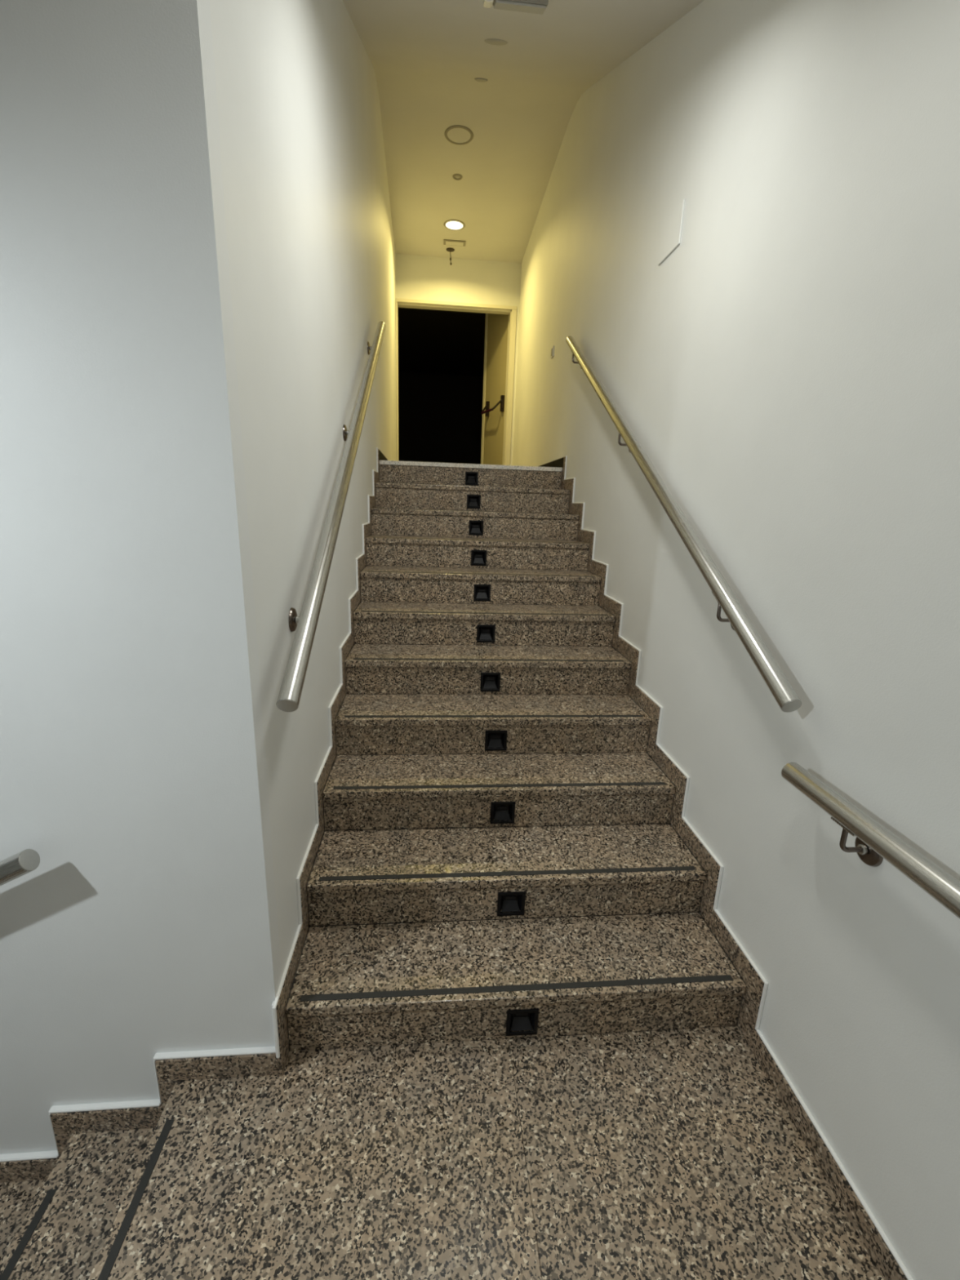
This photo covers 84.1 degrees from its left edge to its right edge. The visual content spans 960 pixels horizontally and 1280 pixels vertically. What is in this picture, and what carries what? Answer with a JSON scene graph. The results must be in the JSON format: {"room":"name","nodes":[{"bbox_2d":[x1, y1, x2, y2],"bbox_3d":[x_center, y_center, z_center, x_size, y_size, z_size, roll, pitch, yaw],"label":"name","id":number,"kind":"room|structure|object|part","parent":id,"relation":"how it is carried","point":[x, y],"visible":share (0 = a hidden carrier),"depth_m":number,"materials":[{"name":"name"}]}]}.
{"room":"indoor stairwell","nodes":[
{"label":"indoor stairwell","id":0,"kind":"room"},
{"bbox_2d":[0,0,281,1154],"bbox_3d":[-2.203,0.944,1.343,3.288,5.332,0.065,1,15,-5],"label":"wall","id":1,"kind":"structure","parent":0,"point":[133,762],"depth_m":1.16,"materials":[{"name":"white paint"}]},
{"bbox_2d":[0,848,39,885],"bbox_3d":[-2.125,1.008,1.284,2.170,1.119,0.096,1,15,-5],"label":"handrail","id":2,"kind":"object","parent":1,"relation":"attached to","point":[25,861],"visible":1,"depth_m":1.21,"materials":[{"name":"silver metal"}]},
{"bbox_2d":[0,1000,278,1182],"bbox_3d":[-1.789,1.756,1.548,2.408,1.604,0.020,1,15,-5],"label":"baseboard","id":3,"kind":"structure","parent":1,"relation":"attached to","point":[67,1120],"depth_m":1.49,"materials":[{"name":"stone"}]},
{"bbox_2d":[209,0,396,1051],"bbox_3d":[-0.887,-0.957,4.242,0.184,6.050,6.262,0,15,-6],"label":"wall","id":4,"kind":"structure","parent":0,"point":[311,247],"depth_m":1.67,"materials":[{"name":"white paint"}]},
{"bbox_2d":[271,447,387,1075],"bbox_3d":[-0.810,-0.494,4.257,0.047,1.952,6.236,0,15,-6],"label":"baseboard","id":5,"kind":"structure","parent":4,"relation":"attached to","point":[279,1015],"depth_m":1.93,"materials":[{"name":"stone"}]},
{"bbox_2d":[275,320,385,711],"bbox_3d":[-0.576,-0.941,2.370,0.096,1.628,2.677,1,15,-5],"label":"handrail","id":6,"kind":"object","parent":4,"relation":"attached to","point":[292,683],"visible":1,"depth_m":1.66,"materials":[{"name":"silver metal"}]},
{"bbox_2d":[398,371,483,464],"bbox_3d":[-1.154,-5.193,13.371,6.000,2.730,0.100,1,15,-5],"label":"wall","id":7,"kind":"structure","parent":0,"point":[440,417],"depth_m":13.25,"materials":[{"name":"brown paint"}]},
{"bbox_2d":[398,307,485,376],"bbox_3d":[-0.821,-5.705,9.734,6.000,0.100,6.710,1,15,-5],"label":"ceiling","id":8,"kind":"structure","parent":0,"point":[432,341],"depth_m":10.38,"materials":[{"name":"brown paint"}]},
{"bbox_2d":[395,253,521,465],"bbox_3d":[-0.306,-3.255,6.877,1.530,2.880,0.120,1,15,-5],"label":"wall","id":9,"kind":"structure","parent":0,"point":[423,277],"depth_m":6.52,"materials":[{"name":"white paint"}]},
{"bbox_2d":[395,297,516,465],"bbox_3d":[-0.323,-3.169,6.896,1.497,2.103,0.144,1,15,-5],"label":"trim","id":10,"kind":"structure","parent":9,"relation":"attached to","point":[511,311],"depth_m":6.70,"materials":[{"name":"beige paint"}]},
{"bbox_2d":[480,313,509,465],"bbox_3d":[0.158,-3.434,7.324,0.196,2.410,0.825,-4,16,-22],"label":"door","id":11,"kind":"structure","parent":10,"relation":"in","point":[496,326],"depth_m":7.34,"materials":[{"name":"beige paint"}]},
{"bbox_3d":[0.095,-3.143,7.311,0.032,0.032,0.367,-4,16,-22],"label":"push rod","id":12,"kind":"part","parent":11,"relation":"part of","materials":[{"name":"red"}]},
{"bbox_3d":[0.225,-3.148,7.119,0.142,0.135,0.034,6,15,14],"label":"arm","id":13,"kind":"part","parent":11,"relation":"part of","materials":[{"name":"black metal"}]},
{"bbox_2d":[88,1026,884,1279],"bbox_3d":[0.061,1.520,0.793,1.691,0.162,1.762,1,15,-5],"label":"floor","id":14,"kind":"structure","parent":0,"point":[673,1154],"depth_m":1.30,"materials":[{"name":"stone"}]},
{"bbox_2d":[285,460,746,1051],"bbox_3d":[-0.107,-0.393,4.442,1.386,2.030,6.290,1,15,-5],"label":"staircase","id":15,"kind":"structure","parent":14,"relation":"on","point":[406,942],"depth_m":2.08,"materials":[{"name":"brown stone"}]},
{"bbox_2d":[465,471,478,485],"bbox_3d":[-0.065,-1.233,4.061,0.097,0.097,0.024,1,15,-5],"label":"step light","id":16,"kind":"object","parent":15,"relation":"on","point":[470,477],"visible":1,"depth_m":4.06,"materials":[{"name":"black plastic"}]},
{"bbox_2d":[466,494,480,508],"bbox_3d":[-0.046,-0.993,3.818,0.097,0.097,0.024,1,15,-5],"label":"step light","id":17,"kind":"object","parent":15,"relation":"attached to","point":[473,500],"visible":1,"depth_m":3.82,"materials":[{"name":"black plastic"}]},
{"bbox_2d":[468,520,483,535],"bbox_3d":[-0.027,-0.754,3.574,0.097,0.097,0.024,1,15,-5],"label":"step light","id":18,"kind":"object","parent":15,"relation":"attached to","point":[475,525],"visible":1,"depth_m":3.57,"materials":[{"name":"black plastic"}]},
{"bbox_2d":[471,550,487,565],"bbox_3d":[-0.007,-0.515,3.331,0.097,0.097,0.024,1,15,-5],"label":"step light","id":19,"kind":"object","parent":15,"relation":"attached to","point":[478,555],"visible":1,"depth_m":3.33,"materials":[{"name":"black plastic"}]},
{"bbox_2d":[473,584,490,600],"bbox_3d":[0.012,-0.276,3.087,0.097,0.097,0.024,1,15,-5],"label":"step light","id":20,"kind":"object","parent":15,"relation":"attached to","point":[481,589],"visible":1,"depth_m":3.09,"materials":[{"name":"black plastic"}]},
{"bbox_2d":[476,624,495,642],"bbox_3d":[0.031,-0.037,2.843,0.097,0.097,0.024,1,15,-5],"label":"step light","id":21,"kind":"object","parent":15,"relation":"attached to","point":[484,630],"visible":1,"depth_m":2.84,"materials":[{"name":"black plastic"}]},
{"bbox_2d":[480,672,501,691],"bbox_3d":[0.050,0.203,2.600,0.097,0.097,0.024,1,15,-5],"label":"step light","id":22,"kind":"object","parent":15,"relation":"attached to","point":[489,678],"visible":1,"depth_m":2.60,"materials":[{"name":"black plastic"}]},
{"bbox_2d":[484,730,507,751],"bbox_3d":[0.070,0.442,2.356,0.097,0.097,0.024,1,15,-5],"label":"step light","id":23,"kind":"object","parent":15,"relation":"attached to","point":[495,737],"visible":1,"depth_m":2.36,"materials":[{"name":"black plastic"}]},
{"bbox_2d":[489,801,515,823],"bbox_3d":[0.089,0.681,2.113,0.097,0.097,0.024,1,15,-5],"label":"step light","id":24,"kind":"object","parent":15,"relation":"attached to","point":[501,808],"visible":1,"depth_m":2.11,"materials":[{"name":"black plastic"}]},
{"bbox_2d":[497,891,525,915],"bbox_3d":[0.108,0.920,1.869,0.097,0.097,0.024,1,15,-5],"label":"step light","id":25,"kind":"object","parent":15,"relation":"attached to","point":[510,903],"visible":1,"depth_m":1.87,"materials":[{"name":"black plastic"}]},
{"bbox_2d":[505,1008,538,1035],"bbox_3d":[0.128,1.159,1.625,0.097,0.097,0.024,1,15,-5],"label":"step light","id":26,"kind":"object","parent":15,"relation":"attached to","point":[521,1021],"visible":1,"depth_m":1.62,"materials":[{"name":"black plastic"}]},
{"bbox_2d":[342,0,704,262],"bbox_3d":[-0.220,-2.978,2.849,2.382,1.638,8.040,1,15,-5],"label":"ceiling","id":27,"kind":"structure","parent":0,"point":[426,57],"depth_m":3.80,"materials":[{"name":"paint"}]},
{"bbox_2d":[446,247,454,265],"bbox_3d":[-0.350,-4.504,6.256,0.100,0.155,0.100,1,15,-5],"label":"sprinkler","id":28,"kind":"object","parent":27,"relation":"hanging from","point":[450,250],"visible":1,"depth_m":6.24,"materials":[{"name":"brown"}]},
{"bbox_2d":[443,219,465,231],"bbox_3d":[-0.274,-4.429,5.681,0.230,0.007,0.230,1,15,-5],"label":"recessed light","id":29,"kind":"object","parent":27,"relation":"in","point":[451,224],"visible":1,"depth_m":5.67,"materials":[{"name":"beige plastic"}]},
{"bbox_2d":[445,221,462,229],"bbox_3d":[-0.274,-4.431,5.681,0.185,0.003,0.185,1,15,-5],"label":"diffuser","id":30,"kind":"object","parent":29,"relation":"attached to","point":[449,224],"depth_m":5.68,"materials":[{"name":"beige plastic"}]},
{"bbox_2d":[443,239,466,246],"bbox_3d":[-0.290,-4.523,6.060,0.250,0.016,0.110,1,15,-5],"label":"ceiling panel","id":31,"kind":"object","parent":27,"relation":"attached to","point":[446,242],"visible":1,"depth_m":6.04,"materials":[{"name":"beige"}]},
{"bbox_2d":[445,240,463,245],"bbox_3d":[-0.290,-4.517,6.061,0.200,0.004,0.080,1,15,-5],"label":"diffuser","id":32,"kind":"object","parent":31,"relation":"attached to","point":[447,242],"depth_m":6.04,"materials":[{"name":"paint"}]},
{"bbox_2d":[452,173,462,180],"bbox_3d":[-0.205,-4.209,4.837,0.092,0.008,0.092,1,15,-5],"label":"smoke detector","id":33,"kind":"object","parent":27,"relation":"attached to","point":[455,176],"visible":1,"depth_m":4.83,"materials":[{"name":"beige plastic"}]},
{"bbox_2d":[444,124,473,145],"bbox_3d":[-0.169,-4.066,4.286,0.236,0.007,0.236,1,15,-5],"label":"recessed light","id":34,"kind":"object","parent":27,"relation":"in","point":[460,135],"visible":1,"depth_m":4.28,"materials":[{"name":"beige plastic"}]},
{"bbox_2d":[447,128,471,142],"bbox_3d":[-0.169,-4.067,4.286,0.190,0.003,0.190,1,15,-5],"label":"diffuser","id":35,"kind":"object","parent":34,"relation":"attached to","point":[454,135],"depth_m":4.28,"materials":[{"name":"paint"}]},
{"bbox_2d":[474,77,487,82],"bbox_3d":[0.007,-3.724,3.535,0.090,0.042,0.082,1,15,-5],"label":"cap","id":36,"kind":"object","parent":27,"relation":"attached to","point":[477,79],"visible":1,"depth_m":3.52,"materials":[{"name":"grey plastic"}]},
{"bbox_2d":[484,38,507,45],"bbox_3d":[0.082,-3.050,2.712,0.120,0.051,0.109,1,15,-5],"label":"cap","id":37,"kind":"object","parent":27,"relation":"attached to","point":[490,41],"visible":1,"depth_m":2.70,"materials":[{"name":"grey plastic"}]},
{"bbox_2d":[483,0,548,14],"bbox_3d":[0.139,-2.516,2.091,0.250,0.074,0.103,1,15,-5],"label":"emergency light","id":38,"kind":"object","parent":27,"relation":"attached to","point":[535,6],"visible":1,"depth_m":2.08,"materials":[{"name":"beige plastic"}]},
{"bbox_2d":[511,0,959,1279],"bbox_3d":[0.789,-0.715,3.528,0.198,6.050,8.040,1,15,-5],"label":"wall","id":39,"kind":"structure","parent":0,"point":[789,372],"depth_m":1.44,"materials":[{"name":"white paint"}]},
{"bbox_2d":[551,345,554,358],"bbox_3d":[0.619,-2.462,4.551,0.016,0.082,0.082,1,15,-5],"label":"light switch","id":40,"kind":"object","parent":39,"relation":"attached to","point":[553,347],"visible":1,"depth_m":4.52,"materials":[{"name":"white plastic"}]},
{"bbox_2d":[657,199,684,265],"bbox_3d":[0.811,-1.725,2.260,0.007,0.156,0.210,1,15,-5],"label":"wall plate","id":41,"kind":"object","parent":39,"relation":"attached to","point":[671,232],"visible":1,"depth_m":2.25,"materials":[{"name":"white paint"}]},
{"bbox_2d":[565,335,802,712],"bbox_3d":[0.734,-0.953,2.528,0.096,1.636,2.834,1,15,-5],"label":"handrail","id":42,"kind":"object","parent":39,"relation":"attached to","point":[775,678],"visible":1,"depth_m":1.78,"materials":[{"name":"silver metal"}]},
{"bbox_2d":[537,455,913,1279],"bbox_3d":[0.683,-0.267,3.573,0.041,1.952,7.919,1,15,-5],"label":"baseboard","id":43,"kind":"structure","parent":39,"relation":"attached to","point":[879,1247],"depth_m":1.66,"materials":[{"name":"stone"}]},
{"bbox_2d":[781,762,959,919],"bbox_3d":[0.884,0.575,0.676,0.096,0.157,1.478,1,15,-5],"label":"handrail","id":44,"kind":"object","parent":39,"relation":"attached to","point":[873,842],"visible":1,"depth_m":1.10,"materials":[{"name":"silver metal"}]},
{"bbox_3d":[0.817,0.416,1.186,0.022,0.004,0.068,1,15,-5],"label":"saddle plate","id":45,"kind":"part","parent":44,"relation":"part of","materials":[{"name":"silver metal"}]},
{"bbox_3d":[-3.355,2.743,0.790,0.933,0.030,1.715,1,15,-5],"label":"floor","id":46,"kind":"structure","parent":0,"visible":0},
{"bbox_2d":[0,1128,155,1279],"bbox_3d":[-1.821,2.150,0.769,2.107,1.430,1.713,1,15,-5],"label":"staircase","id":47,"kind":"structure","parent":46,"relation":"on","point":[57,1227],"depth_m":1.36,"materials":[{"name":"brown stone"}]}
]}

